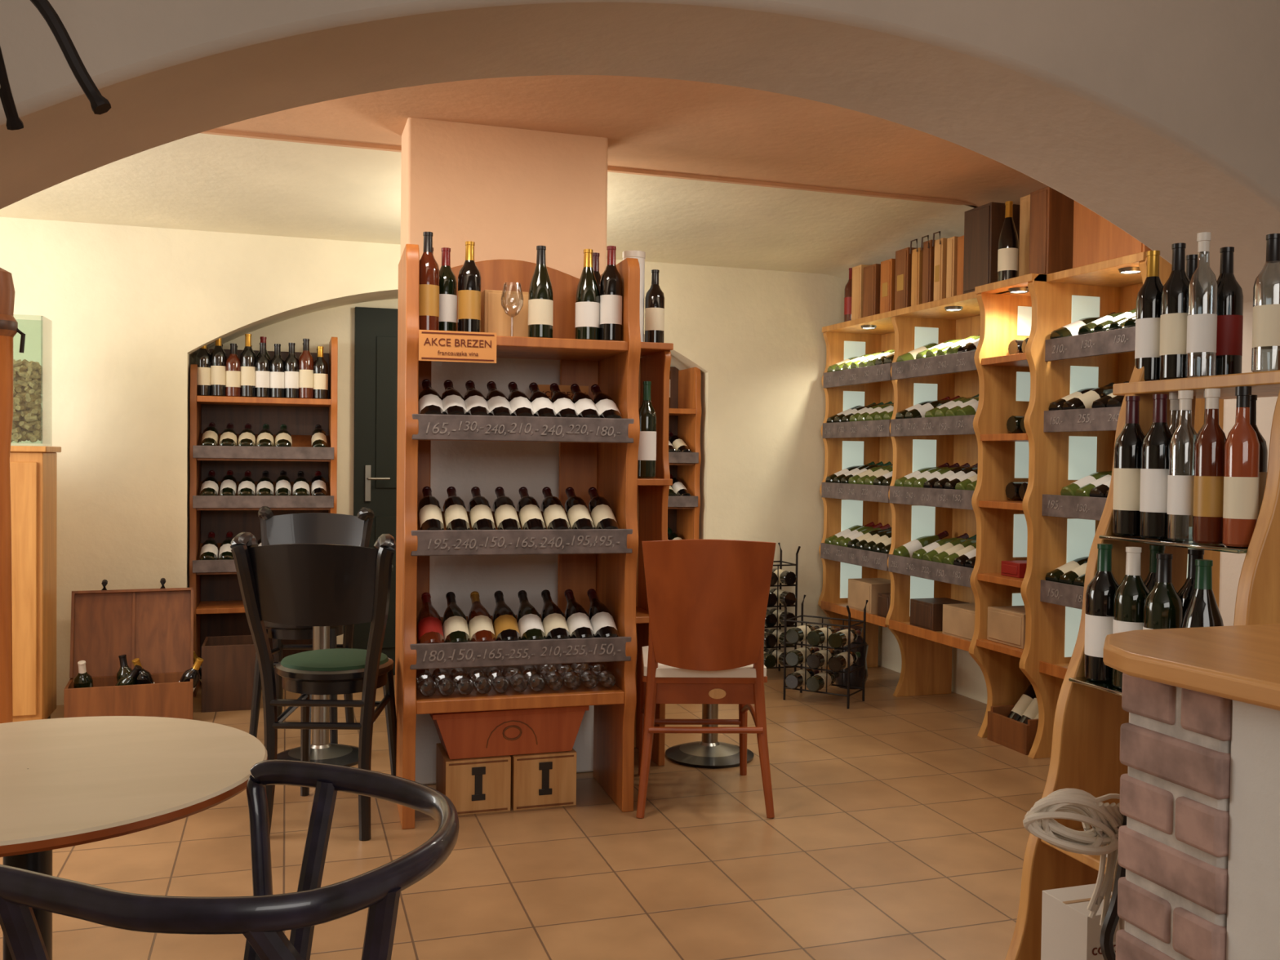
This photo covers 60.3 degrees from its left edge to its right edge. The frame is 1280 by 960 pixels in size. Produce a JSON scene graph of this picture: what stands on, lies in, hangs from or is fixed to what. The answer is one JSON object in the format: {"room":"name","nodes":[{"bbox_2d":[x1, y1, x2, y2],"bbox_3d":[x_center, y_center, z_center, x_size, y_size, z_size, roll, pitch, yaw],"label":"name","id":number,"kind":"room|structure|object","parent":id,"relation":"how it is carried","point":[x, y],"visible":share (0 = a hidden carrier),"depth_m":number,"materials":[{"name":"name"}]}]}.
{"room":"wine shop","nodes":[
{"label":"wine shop","id":0,"kind":"room"},
{"bbox_2d":[0,217,848,705],"bbox_3d":[-1.272,-0.255,5.768,5.700,2.600,0.470,0,1,-18],"label":"wall","id":1,"kind":"structure","parent":0,"point":[131,309],"depth_m":5.29,"materials":[{"name":"beige paint"}]},
{"bbox_2d":[352,306,398,675],"bbox_3d":[-1.068,0.069,5.926,0.910,1.950,0.105,0,1,-18],"label":"door","id":2,"kind":"structure","parent":1,"relation":"in","point":[375,336],"depth_m":5.82,"materials":[{"name":"black"}]},
{"bbox_2d":[400,117,608,784],"bbox_3d":[-0.516,-0.112,4.112,0.730,2.400,0.250,0,1,-18],"label":"wall pillar","id":3,"kind":"structure","parent":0,"point":[508,192],"depth_m":3.98,"materials":[{"name":"paint"}]},
{"bbox_2d":[0,75,1048,280],"bbox_3d":[-0.102,-1.299,2.141,5.900,0.735,7.800,0,1,-18],"label":"ceiling","id":4,"kind":"structure","parent":0,"point":[700,173],"depth_m":4.53,"materials":[{"name":"white paint"}]},
{"bbox_2d":[0,0,111,130],"bbox_3d":[-0.858,-0.994,1.280,0.353,1.126,0.353,0,2,-45],"label":"pendant lamp","id":5,"kind":"object","parent":4,"relation":"hanging from","point":[100,104],"visible":1,"depth_m":1.28,"materials":[{"name":"black"}]},
{"bbox_2d":[0,665,1050,959],"bbox_3d":[-0.163,1.181,2.288,5.900,0.100,8.000,0,1,-18],"label":"floor","id":6,"kind":"structure","parent":0,"point":[896,831],"depth_m":3.24,"materials":[{"name":"tile"}]},
{"bbox_2d":[0,267,25,723],"bbox_3d":[-2.118,0.189,3.632,0.200,1.780,0.200,0,1,-18],"label":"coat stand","id":7,"kind":"object","parent":6,"relation":"on","point":[8,324],"visible":0.8,"depth_m":3.61,"materials":[{"name":"orange wood"}]},
{"bbox_2d":[9,445,61,721],"bbox_3d":[-2.784,0.454,4.566,0.635,1.195,0.337,0,1,-18],"label":"storage cabinet","id":8,"kind":"object","parent":6,"relation":"on","point":[33,468],"visible":0.78,"depth_m":4.51,"materials":[{"name":"brown wood"}]},
{"bbox_2d":[14,314,52,446],"bbox_3d":[-2.581,-0.410,4.588,0.205,0.534,0.190,0,1,-18],"label":"vase","id":9,"kind":"object","parent":8,"relation":"on","point":[46,323],"visible":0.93,"depth_m":4.60,"materials":[{"name":"glass"}]},
{"bbox_2d":[11,359,40,442],"bbox_3d":[-2.582,-0.329,4.589,0.194,0.348,0.179,0,1,-18],"label":"cork","id":10,"kind":"object","parent":9,"relation":"in","point":[26,423],"visible":0.66,"depth_m":4.54,"materials":[{"name":"wood"}]},
{"bbox_2d":[63,577,203,719],"bbox_3d":[-2.216,0.751,4.858,0.543,0.602,0.331,0,1,-22],"label":"crate","id":11,"kind":"object","parent":6,"relation":"on","point":[131,651],"visible":0.95,"depth_m":4.90,"materials":[{"name":"brown wood"}]},
{"bbox_2d":[0,715,267,959],"bbox_3d":[-0.849,0.768,1.527,0.626,0.740,0.626,0,1,-18],"label":"round cafe table","id":12,"kind":"object","parent":6,"relation":"on","point":[65,782],"visible":0.94,"depth_m":1.50,"materials":[{"name":"beige wood"}]},
{"bbox_2d":[193,635,255,712],"bbox_3d":[-1.923,0.900,5.151,0.348,0.300,0.280,0,1,-18],"label":"crate","id":13,"kind":"object","parent":6,"relation":"on","point":[226,671],"visible":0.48,"depth_m":5.02,"materials":[{"name":"brown wood"}]},
{"bbox_2d":[0,759,459,959],"bbox_3d":[-0.454,0.761,1.232,0.506,0.778,0.442,1,1,22],"label":"armchair","id":14,"kind":"object","parent":6,"relation":"on","point":[262,917],"visible":1,"depth_m":1.06,"materials":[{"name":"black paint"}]},
{"bbox_2d":[189,337,337,697],"bbox_3d":[-1.877,0.163,5.517,0.680,1.760,0.318,0,1,-18],"label":"wine rack","id":15,"kind":"object","parent":6,"relation":"on","point":[219,610],"visible":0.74,"depth_m":5.55,"materials":[{"name":"brown wood"}]},
{"bbox_2d":[199,531,233,559],"label":"wine bottles","id":16,"kind":"object","parent":15,"relation":"in","point":[209,549],"depth_m":5.38,"materials":[{"name":"green glass"}]},
{"bbox_2d":[200,422,292,446],"label":"wine bottles","id":17,"kind":"object","parent":15,"relation":"in","point":[228,437],"depth_m":5.41,"materials":[{"name":"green glass"}]},
{"bbox_2d":[195,333,328,399],"bbox_3d":[-1.871,-0.561,5.468,0.619,0.311,0.173,0,1,-18],"label":"wine bottles","id":18,"kind":"object","parent":15,"relation":"in","point":[260,375],"visible":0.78,"depth_m":5.39,"materials":[{"name":"black glass"}]},
{"bbox_2d":[200,470,327,495],"label":"wine bottles","id":19,"kind":"object","parent":15,"relation":"in","point":[210,486],"depth_m":5.45,"materials":[{"name":"green glass"}]},
{"bbox_2d":[248,506,374,743],"bbox_3d":[-1.400,0.595,4.614,0.498,0.950,0.501,1,1,-6],"label":"bentwood chair","id":20,"kind":"object","parent":6,"relation":"on","point":[328,528],"visible":0.55,"depth_m":4.79,"materials":[{"name":"black paint"}]},
{"bbox_2d":[230,532,396,840],"bbox_3d":[-0.991,0.627,3.558,0.498,0.940,0.501,1,1,0],"label":"bentwood chair","id":21,"kind":"object","parent":6,"relation":"on","point":[300,584],"visible":0.95,"depth_m":3.36,"materials":[{"name":"black paint"}]},
{"bbox_2d":[276,564,393,766],"bbox_3d":[-1.229,0.704,4.246,0.540,0.747,0.540,0,1,-18],"label":"pedestal table","id":22,"kind":"object","parent":6,"relation":"on","point":[322,751],"visible":0.31,"depth_m":4.22,"materials":[{"name":"black paint"}]},
{"bbox_2d":[435,742,576,815],"bbox_3d":[-0.460,1.006,3.772,0.440,0.180,0.245,0,1,-18],"label":"crates","id":23,"kind":"object","parent":6,"relation":"on","point":[486,784],"visible":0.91,"depth_m":3.67,"materials":[{"name":"brown wood"}]},
{"bbox_2d":[429,705,589,759],"bbox_3d":[-0.459,0.837,3.771,0.526,0.152,0.230,0,1,-18],"label":"wooden crate","id":24,"kind":"object","parent":23,"relation":"on","point":[492,733],"visible":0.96,"depth_m":3.66,"materials":[{"name":"brown wood"}]},
{"bbox_2d":[395,244,640,829],"bbox_3d":[-0.427,0.160,3.739,0.756,1.873,0.440,0,1,-16],"label":"wine rack","id":25,"kind":"object","parent":6,"relation":"on","point":[602,454],"visible":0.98,"depth_m":3.62,"materials":[{"name":"wood"}]},
{"bbox_2d":[418,231,439,330],"bbox_3d":[-0.683,-0.631,3.547,0.075,0.332,0.075,1,1,4],"label":"wine bottle","id":26,"kind":"object","parent":25,"relation":"on","point":[428,286],"depth_m":3.52,"materials":[{"name":"glass"}]},
{"bbox_2d":[439,247,457,331],"bbox_3d":[-0.644,-0.617,3.654,0.075,0.302,0.075,0,1,-11],"label":"wine bottle","id":27,"kind":"object","parent":25,"relation":"on","point":[447,279],"depth_m":3.62,"materials":[{"name":"glass"}]},
{"bbox_2d":[418,329,496,363],"bbox_3d":[-0.567,-0.416,3.436,0.240,0.095,0.010,0,1,-16],"label":"sign","id":28,"kind":"object","parent":25,"relation":"attached to","point":[433,345],"visible":1,"depth_m":3.43,"materials":[{"name":"orange"}]},
{"bbox_2d":[457,240,481,332],"bbox_3d":[-0.555,-0.619,3.588,0.075,0.311,0.075,1,1,3],"label":"wine bottle","id":29,"kind":"object","parent":25,"relation":"on","point":[469,280],"depth_m":3.56,"materials":[{"name":"glass"}]},
{"bbox_2d":[480,289,528,337],"bbox_3d":[-0.454,-0.549,3.730,0.160,0.170,0.096,0,1,-18],"label":"box","id":30,"kind":"object","parent":25,"relation":"on","point":[494,319],"visible":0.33,"depth_m":3.68,"materials":[{"name":"brown wood"}]},
{"bbox_2d":[416,662,615,697],"bbox_3d":[-0.428,0.662,3.718,0.648,0.080,0.300,0,1,-16],"label":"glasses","id":31,"kind":"object","parent":25,"relation":"on","point":[570,672],"depth_m":3.66,"materials":[{"name":"glass"}]},
{"bbox_2d":[416,588,619,643],"label":"wine bottles","id":32,"kind":"object","parent":25,"relation":"in","point":[553,622],"depth_m":3.62,"materials":[{"name":"black glass"}]},
{"bbox_2d":[417,486,619,530],"label":"wine bottles","id":33,"kind":"object","parent":25,"relation":"in","point":[599,514],"depth_m":3.62,"materials":[{"name":"black glass"}]},
{"bbox_2d":[417,378,622,418],"label":"wine bottles","id":34,"kind":"object","parent":25,"relation":"in","point":[473,402],"depth_m":3.60,"materials":[{"name":"black glass"}]},
{"bbox_2d":[528,245,553,337],"bbox_3d":[-0.327,-0.616,3.630,0.082,0.308,0.082,2,2,39],"label":"wine bottle","id":35,"kind":"object","parent":25,"relation":"on","point":[540,295],"depth_m":3.60,"materials":[{"name":"glass"}]},
{"bbox_2d":[530,384,588,399],"bbox_3d":[-0.288,-0.303,3.962,0.210,0.075,0.010,0,1,-16],"label":"sign","id":36,"kind":"object","parent":25,"relation":"attached to","point":[545,388],"visible":0.35,"depth_m":3.96,"materials":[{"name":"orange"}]},
{"bbox_2d":[574,248,599,340],"bbox_3d":[-0.175,-0.615,3.679,0.082,0.308,0.082,1,1,-7],"label":"wine bottle","id":37,"kind":"object","parent":25,"relation":"on","point":[587,295],"depth_m":3.65,"materials":[{"name":"glass"}]},
{"bbox_2d":[599,245,622,341],"bbox_3d":[-0.097,-0.620,3.683,0.075,0.320,0.075,1,1,-4],"label":"wine bottle","id":38,"kind":"object","parent":25,"relation":"on","point":[611,282],"depth_m":3.65,"materials":[{"name":"glass"}]},
{"bbox_2d":[634,342,673,765],"bbox_3d":[-0.046,0.286,4.268,0.245,1.610,0.380,0,1,-18],"label":"wine rack","id":39,"kind":"object","parent":6,"relation":"on","point":[655,363],"visible":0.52,"depth_m":4.25,"materials":[{"name":"orange wood"}]},
{"bbox_2d":[622,250,645,342],"bbox_3d":[-0.025,-0.698,4.240,0.088,0.357,0.088,0,1,-18],"label":"tube","id":40,"kind":"object","parent":39,"relation":"on","point":[640,255],"visible":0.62,"depth_m":4.21,"materials":[{"name":"white"}]},
{"bbox_2d":[637,381,656,478],"bbox_3d":[0.024,-0.189,4.132,0.075,0.362,0.075,0,1,-31],"label":"wine bottle","id":41,"kind":"object","parent":39,"relation":"in","point":[646,459],"visible":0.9,"depth_m":4.10,"materials":[{"name":"green glass"}]},
{"bbox_2d":[644,269,664,342],"bbox_3d":[0.057,-0.663,4.235,0.075,0.287,0.075,0,1,-35],"label":"wine bottle","id":42,"kind":"object","parent":39,"relation":"on","point":[655,297],"visible":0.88,"depth_m":4.21,"materials":[{"name":"black glass"}]},
{"bbox_2d":[667,366,701,539],"bbox_3d":[-0.035,0.203,6.109,0.670,1.700,0.318,0,1,-18],"label":"wine rack","id":43,"kind":"object","parent":6,"relation":"on","point":[685,410],"visible":0.26,"depth_m":6.12,"materials":[{"name":"brown wood"}]},
{"bbox_2d":[668,431,691,452],"label":"wine bottles","id":44,"kind":"object","parent":43,"relation":"in","point":[677,443],"depth_m":6.09,"materials":[{"name":"black glass"}]},
{"bbox_2d":[635,539,776,818],"bbox_3d":[0.212,0.646,3.838,0.456,0.919,0.544,1,1,-2],"label":"dining chair","id":45,"kind":"object","parent":6,"relation":"on","point":[708,599],"visible":1,"depth_m":3.60,"materials":[{"name":"brown wood"}]},
{"bbox_2d":[665,703,754,768],"bbox_3d":[0.280,0.720,4.351,0.400,0.747,0.400,0,1,-18],"label":"pedestal table","id":46,"kind":"object","parent":6,"relation":"on","point":[708,753],"visible":0.4,"depth_m":4.30,"materials":[{"name":"silver metal"}]},
{"bbox_2d":[764,542,800,671],"bbox_3d":[0.703,0.707,6.011,0.232,0.714,0.302,0,1,-18],"label":"wine rack","id":47,"kind":"object","parent":6,"relation":"on","point":[772,656],"visible":0.48,"depth_m":5.90,"materials":[{"name":"black metal"}]},
{"bbox_2d":[782,595,867,708],"bbox_3d":[0.909,0.833,5.402,0.342,0.494,0.302,1,1,32],"label":"wine rack","id":48,"kind":"object","parent":6,"relation":"on","point":[837,661],"visible":1,"depth_m":5.33,"materials":[{"name":"black metal"}]},
{"bbox_2d":[833,626,868,688],"bbox_3d":[1.097,0.920,5.732,0.176,0.310,0.178,0,1,-18],"label":"plastic bag","id":49,"kind":"object","parent":48,"relation":"in","point":[855,677],"visible":0.38,"depth_m":5.66,"materials":[{"name":"black"}]},
{"bbox_2d":[986,684,1038,755],"bbox_3d":[1.651,0.955,4.598,0.285,0.300,0.260,0,1,-18],"label":"crate","id":50,"kind":"object","parent":6,"relation":"on","point":[1013,726],"visible":0.4,"depth_m":4.58,"materials":[{"name":"brown wood"}]},
{"bbox_2d":[817,251,1223,759],"bbox_3d":[1.522,0.133,5.073,0.440,1.920,2.438,0,1,-18],"label":"wine rack","id":51,"kind":"object","parent":6,"relation":"on","point":[1047,529],"visible":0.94,"depth_m":4.71,"materials":[{"name":"brown wood"}]},
{"bbox_2d":[844,267,852,321],"bbox_3d":[1.168,-1.014,6.096,0.075,0.317,0.075,0,2,-44],"label":"wine bottle","id":52,"kind":"object","parent":51,"relation":"on","point":[848,287],"visible":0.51,"depth_m":6.07,"materials":[{"name":"red glass"}]},
{"bbox_2d":[825,521,891,553],"label":"wine bottles","id":53,"kind":"object","parent":51,"relation":"in","point":[870,536],"depth_m":5.89,"materials":[{"name":"green glass"}]},
{"bbox_2d":[826,461,893,485],"label":"wine bottles","id":54,"kind":"object","parent":51,"relation":"in","point":[871,473],"depth_m":5.87,"materials":[{"name":"green glass"}]},
{"bbox_2d":[851,264,869,319],"bbox_3d":[1.228,-1.006,6.000,0.124,0.310,0.100,0,1,-18],"label":"box","id":55,"kind":"object","parent":51,"relation":"on","point":[857,271],"visible":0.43,"depth_m":5.96,"materials":[{"name":"brown wood"}]},
{"bbox_2d":[848,577,890,614],"bbox_3d":[1.257,0.618,5.881,0.204,0.160,0.250,0,1,-18],"label":"cardboard box","id":56,"kind":"object","parent":51,"relation":"in","point":[860,590],"visible":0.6,"depth_m":5.80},
{"bbox_2d":[862,263,880,317],"bbox_3d":[1.271,-0.992,5.867,0.124,0.290,0.130,0,1,-18],"label":"box","id":57,"kind":"object","parent":51,"relation":"on","point":[872,273],"visible":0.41,"depth_m":5.82,"materials":[{"name":"brown wood"}]},
{"bbox_2d":[880,258,895,313],"bbox_3d":[1.322,-0.988,5.705,0.126,0.290,0.110,0,1,-18],"label":"box","id":58,"kind":"object","parent":51,"relation":"on","point":[886,284],"visible":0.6,"depth_m":5.66,"materials":[{"name":"orange wood"}]},
{"bbox_2d":[826,394,978,422],"label":"wine bottles","id":59,"kind":"object","parent":51,"relation":"in","point":[957,406],"depth_m":5.38,"materials":[{"name":"green glass"}]},
{"bbox_2d":[827,335,979,372],"label":"wine bottles","id":60,"kind":"object","parent":51,"relation":"in","point":[971,343],"depth_m":5.40,"materials":[{"name":"green glass"}]},
{"bbox_2d":[894,247,916,310],"bbox_3d":[1.368,-1.000,5.562,0.126,0.320,0.120,0,1,-18],"label":"box","id":61,"kind":"object","parent":51,"relation":"on","point":[903,277],"visible":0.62,"depth_m":5.52,"materials":[{"name":"brown wood"}]},
{"bbox_2d":[911,247,923,306],"bbox_3d":[1.409,-0.987,5.439,0.124,0.300,0.070,0,1,-18],"label":"box","id":62,"kind":"object","parent":51,"relation":"on","point":[917,256],"visible":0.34,"depth_m":5.40,"materials":[{"name":"brown wood"}]},
{"bbox_2d":[909,231,941,303],"bbox_3d":[1.435,-1.006,5.341,0.134,0.343,0.268,0,1,-18],"label":"box","id":63,"kind":"object","parent":51,"relation":"on","point":[928,253],"depth_m":5.31,"materials":[{"name":"brown wood"}]},
{"bbox_2d":[893,530,976,568],"label":"wine bottles","id":64,"kind":"object","parent":51,"relation":"in","point":[961,550],"depth_m":5.20,"materials":[{"name":"green glass"}]},
{"bbox_2d":[894,462,977,490],"label":"wine bottles","id":65,"kind":"object","parent":51,"relation":"in","point":[956,477],"depth_m":5.19,"materials":[{"name":"green glass"}]},
{"bbox_2d":[910,597,968,631],"bbox_3d":[1.440,0.647,5.311,0.204,0.130,0.200,0,1,-18],"label":"cardboard box","id":66,"kind":"object","parent":51,"relation":"in","point":[925,613],"visible":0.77,"depth_m":5.25,"materials":[{"name":"brown cardboard"}]},
{"bbox_2d":[933,237,946,300],"bbox_3d":[1.469,-0.987,5.248,0.126,0.310,0.070,0,1,-18],"label":"box","id":67,"kind":"object","parent":51,"relation":"on","point":[940,250],"visible":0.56,"depth_m":5.21,"materials":[{"name":"brown wood"}]},
{"bbox_2d":[946,235,958,297],"bbox_3d":[1.500,-0.980,5.153,0.124,0.300,0.060,0,1,-18],"label":"box","id":68,"kind":"object","parent":51,"relation":"on","point":[952,242],"visible":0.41,"depth_m":5.12,"materials":[{"name":"brown wood"}]},
{"bbox_2d":[942,603,974,641],"bbox_3d":[1.548,0.650,4.977,0.204,0.140,0.340,0,1,-18],"label":"cardboard box","id":69,"kind":"object","parent":51,"relation":"in","point":[958,620],"visible":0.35,"depth_m":4.99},
{"bbox_2d":[956,235,964,295],"bbox_3d":[1.531,-0.973,5.058,0.124,0.290,0.090,0,1,-18],"label":"box","id":70,"kind":"object","parent":51,"relation":"on","point":[960,239],"visible":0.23,"depth_m":5.05,"materials":[{"name":"orange wood"}]},
{"bbox_2d":[963,202,1019,293],"bbox_3d":[1.548,-1.008,4.842,0.164,0.370,0.200,0,1,-18],"label":"gift box","id":71,"kind":"object","parent":51,"relation":"on","point":[983,224],"visible":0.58,"depth_m":4.77,"materials":[{"name":"brown wood"}]},
{"bbox_2d":[986,605,1026,648],"bbox_3d":[1.601,0.610,4.583,0.204,0.140,0.240,0,1,-18],"label":"cardboard box","id":72,"kind":"object","parent":51,"relation":"in","point":[1006,625],"visible":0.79,"depth_m":4.54,"materials":[{"name":"cardboard"}]},
{"bbox_2d":[997,200,1018,281],"bbox_3d":[1.540,-0.992,4.609,0.082,0.344,0.082,1,1,-8],"label":"wine bottle","id":73,"kind":"object","parent":51,"relation":"on","point":[1008,242],"visible":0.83,"depth_m":4.58,"materials":[{"name":"black glass"}]},
{"bbox_2d":[1000,560,1026,577],"bbox_3d":[1.603,0.370,4.579,0.164,0.060,0.120,0,1,-18],"label":"box","id":74,"kind":"object","parent":51,"relation":"in","point":[1017,569],"visible":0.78,"depth_m":4.53,"materials":[{"name":"red"}]},
{"bbox_2d":[1005,337,1028,499],"bbox_3d":[1.738,-0.251,4.606,0.302,0.675,0.255,0,1,-18],"label":"wine bottles","id":75,"kind":"object","parent":51,"relation":"in","point":[1015,424],"visible":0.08,"depth_m":4.63,"materials":[{"name":"black glass"}]},
{"bbox_2d":[1018,194,1030,276],"bbox_3d":[1.685,-1.007,4.644,0.124,0.380,0.120,0,1,-18],"label":"box","id":76,"kind":"object","parent":51,"relation":"on","point":[1024,206],"visible":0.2,"depth_m":4.64,"materials":[{"name":"brown wood"}]},
{"bbox_2d":[1028,186,1074,274],"bbox_3d":[1.667,-0.994,4.471,0.124,0.360,0.120,0,1,-18],"label":"box","id":77,"kind":"object","parent":51,"relation":"on","point":[1051,211],"visible":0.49,"depth_m":4.42,"materials":[{"name":"brown wood"}]},
{"bbox_2d":[1044,556,1088,586],"label":"wine bottles","id":78,"kind":"object","parent":51,"relation":"in","point":[1073,572],"depth_m":4.29,"materials":[{"name":"green glass"}]},
{"bbox_2d":[1060,471,1111,497],"label":"wine bottles","id":79,"kind":"object","parent":51,"relation":"in","point":[1097,484],"depth_m":4.19,"materials":[{"name":"green glass"}]},
{"bbox_2d":[1048,382,1124,410],"label":"wine bottles","id":80,"kind":"object","parent":51,"relation":"in","point":[1101,397],"depth_m":4.24,"materials":[{"name":"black glass"}]},
{"bbox_2d":[1049,308,1135,338],"label":"wine bottles","id":81,"kind":"object","parent":51,"relation":"in","point":[1113,321],"depth_m":4.15,"materials":[{"name":"green glass"}]},
{"bbox_2d":[1072,200,1151,268],"bbox_3d":[1.808,-0.975,4.128,0.144,0.340,0.380,0,1,-18],"label":"wooden panel","id":82,"kind":"object","parent":51,"relation":"on","point":[1096,239],"visible":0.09,"depth_m":4.15,"materials":[{"name":"orange wood"}]},
{"bbox_2d":[1040,883,1119,959],"bbox_3d":[0.806,0.949,1.972,0.120,0.401,0.121,0,1,-18],"label":"box","id":83,"kind":"object","parent":6,"relation":"on","point":[1068,931],"visible":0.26,"depth_m":1.95,"materials":[{"name":"beige"}]},
{"bbox_2d":[1004,364,1279,959],"bbox_3d":[1.079,0.418,2.169,0.615,1.460,0.450,0,1,-18],"label":"rack","id":84,"kind":"object","parent":6,"relation":"on","point":[1090,715],"visible":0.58,"depth_m":2.28,"materials":[{"name":"brown wood"}]},
{"bbox_2d":[1084,543,1119,682],"bbox_3d":[0.946,0.269,2.248,0.069,0.278,0.069,1,1,24],"label":"wine bottle","id":85,"kind":"object","parent":84,"relation":"on","point":[1100,591],"visible":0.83,"depth_m":2.23,"materials":[{"name":"black glass"}]},
{"bbox_2d":[1112,395,1145,536],"bbox_3d":[1.011,-0.030,2.267,0.066,0.287,0.066,0,1,-23],"label":"wine bottle","id":86,"kind":"object","parent":84,"relation":"on","point":[1127,448],"visible":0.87,"depth_m":2.25,"materials":[{"name":"black glass"}]},
{"bbox_2d":[1111,546,1149,688],"bbox_3d":[0.970,0.271,2.172,0.069,0.278,0.069,0,1,-17],"label":"wine bottle","id":87,"kind":"object","parent":84,"relation":"on","point":[1129,598],"visible":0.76,"depth_m":2.15,"materials":[{"name":"green glass"}]},
{"bbox_2d":[1134,250,1163,381],"bbox_3d":[1.085,-0.346,2.336,0.063,0.278,0.063,1,1,-1],"label":"wine bottle","id":88,"kind":"object","parent":84,"relation":"on","point":[1148,308],"visible":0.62,"depth_m":2.31,"materials":[{"name":"black glass"}]},
{"bbox_2d":[1143,544,1164,591],"bbox_3d":[1.045,0.270,2.233,0.069,0.278,0.069,0,1,-12],"label":"wine bottle","id":89,"kind":"object","parent":84,"relation":"on","point":[1150,580],"visible":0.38,"depth_m":2.22,"materials":[{"name":"black glass"}]},
{"bbox_2d":[1138,394,1177,538],"bbox_3d":[1.034,-0.028,2.196,0.066,0.287,0.066,0,2,-38],"label":"wine bottle","id":90,"kind":"object","parent":84,"relation":"on","point":[1154,446],"visible":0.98,"depth_m":2.17,"materials":[{"name":"black glass"}]},
{"bbox_2d":[1142,553,1183,629],"bbox_3d":[0.995,0.275,2.096,0.069,0.272,0.069,1,1,3],"label":"wine bottle","id":91,"kind":"object","parent":84,"relation":"on","point":[1163,608],"visible":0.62,"depth_m":2.08,"materials":[{"name":"green glass"}]},
{"bbox_2d":[1159,243,1195,379],"bbox_3d":[1.106,-0.346,2.269,0.063,0.281,0.063,1,1,21],"label":"wine bottle","id":92,"kind":"object","parent":84,"relation":"on","point":[1174,295],"visible":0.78,"depth_m":2.25,"materials":[{"name":"black glass"}]},
{"bbox_2d":[1168,392,1190,537],"bbox_3d":[1.098,-0.034,2.263,0.056,0.298,0.056,1,1,8],"label":"wine bottle","id":93,"kind":"object","parent":84,"relation":"in","point":[1173,397],"visible":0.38,"depth_m":2.25,"materials":[{"name":"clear glass"}]},
{"bbox_2d":[1166,390,1197,541],"bbox_3d":[1.054,-0.028,2.134,0.056,0.291,0.056,1,1,6],"label":"wine bottle","id":94,"kind":"object","parent":84,"relation":"in","point":[1180,487],"visible":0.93,"depth_m":2.12,"materials":[{"name":"clear glass"}]},
{"bbox_2d":[1177,548,1204,616],"bbox_3d":[1.076,0.273,2.138,0.069,0.278,0.069,1,1,24],"label":"wine bottle","id":95,"kind":"object","parent":84,"relation":"on","point":[1185,593],"visible":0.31,"depth_m":2.12,"materials":[{"name":"black glass"}]},
{"bbox_2d":[1186,254,1208,377],"bbox_3d":[1.172,-0.342,2.342,0.063,0.272,0.063,1,1,-7],"label":"wine bottle","id":96,"kind":"object","parent":84,"relation":"on","point":[1201,301],"visible":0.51,"depth_m":2.32,"materials":[{"name":"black glass"}]},
{"bbox_2d":[1186,231,1217,377],"bbox_3d":[1.126,-0.349,2.207,0.054,0.291,0.054,1,1,2],"label":"wine bottle","id":97,"kind":"object","parent":84,"relation":"on","point":[1202,329],"visible":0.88,"depth_m":2.19,"materials":[{"name":"clear glass"}]},
{"bbox_2d":[1180,559,1223,627],"bbox_3d":[1.024,0.279,2.006,0.075,0.269,0.075,0,1,-37],"label":"wine bottle","id":98,"kind":"object","parent":84,"relation":"on","point":[1202,610],"visible":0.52,"depth_m":1.99,"materials":[{"name":"black glass"}]},
{"bbox_2d":[1192,388,1226,543],"bbox_3d":[1.073,-0.027,2.072,0.056,0.291,0.056,0,1,-33],"label":"wine bottle","id":99,"kind":"object","parent":84,"relation":"on","point":[1209,446],"visible":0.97,"depth_m":2.05,"materials":[{"name":"orange glass"}]},
{"bbox_2d":[1207,246,1243,376],"bbox_3d":[1.199,-0.340,2.257,0.063,0.272,0.063,2,2,44],"label":"wine bottle","id":100,"kind":"object","parent":84,"relation":"on","point":[1230,295],"visible":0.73,"depth_m":2.23,"materials":[{"name":"black glass"}]},
{"bbox_2d":[1222,386,1259,546],"bbox_3d":[1.095,-0.025,2.005,0.056,0.291,0.056,0,1,-35],"label":"wine bottle","id":101,"kind":"object","parent":84,"relation":"on","point":[1242,446],"visible":0.94,"depth_m":1.99,"materials":[{"name":"brown"}]},
{"bbox_2d":[1249,395,1267,515],"bbox_3d":[1.153,-0.021,2.092,0.066,0.281,0.066,0,2,-43],"label":"wine bottle","id":102,"kind":"object","parent":84,"relation":"on","point":[1263,446],"visible":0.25,"depth_m":2.06,"materials":[{"name":"black glass"}]},
{"bbox_2d":[1251,233,1279,372],"bbox_3d":[1.176,-0.328,2.050,0.063,0.257,0.063,1,1,11],"label":"wine bottle","id":103,"kind":"object","parent":84,"relation":"on","point":[1266,317],"visible":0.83,"depth_m":2.04,"materials":[{"name":"clear glass"}]},
{"bbox_2d":[1102,623,1279,959],"bbox_3d":[1.389,0.718,0.878,1.010,0.922,1.990,0,1,-18],"label":"bar counter","id":104,"kind":"object","parent":6,"relation":"on","point":[1199,842],"depth_m":1.45,"materials":[{"name":"brick"}]},
{"bbox_2d":[1022,788,1126,959],"bbox_3d":[0.698,0.524,1.716,0.207,0.507,0.076,1,1,7],"label":"bundle","id":105,"kind":"object","parent":104,"relation":"attached to","point":[1105,820],"visible":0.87,"depth_m":1.71,"materials":[{"name":"beige"}]},
{"bbox_2d":[0,0,1279,626],"bbox_3d":[-0.223,-0.225,2.497,5.700,2.700,0.500,0,1,-18],"label":"wall","id":106,"kind":"structure","parent":0,"point":[1159,118],"depth_m":2.58,"materials":[{"name":"paint"}]},
{"bbox_2d":[877,205,987,703],"bbox_3d":[2.544,-0.254,3.121,0.250,2.800,8.000,0,1,-18],"label":"wall","id":107,"kind":"structure","parent":0,"point":[968,680],"depth_m":5.59,"materials":[{"name":"beige paint"}]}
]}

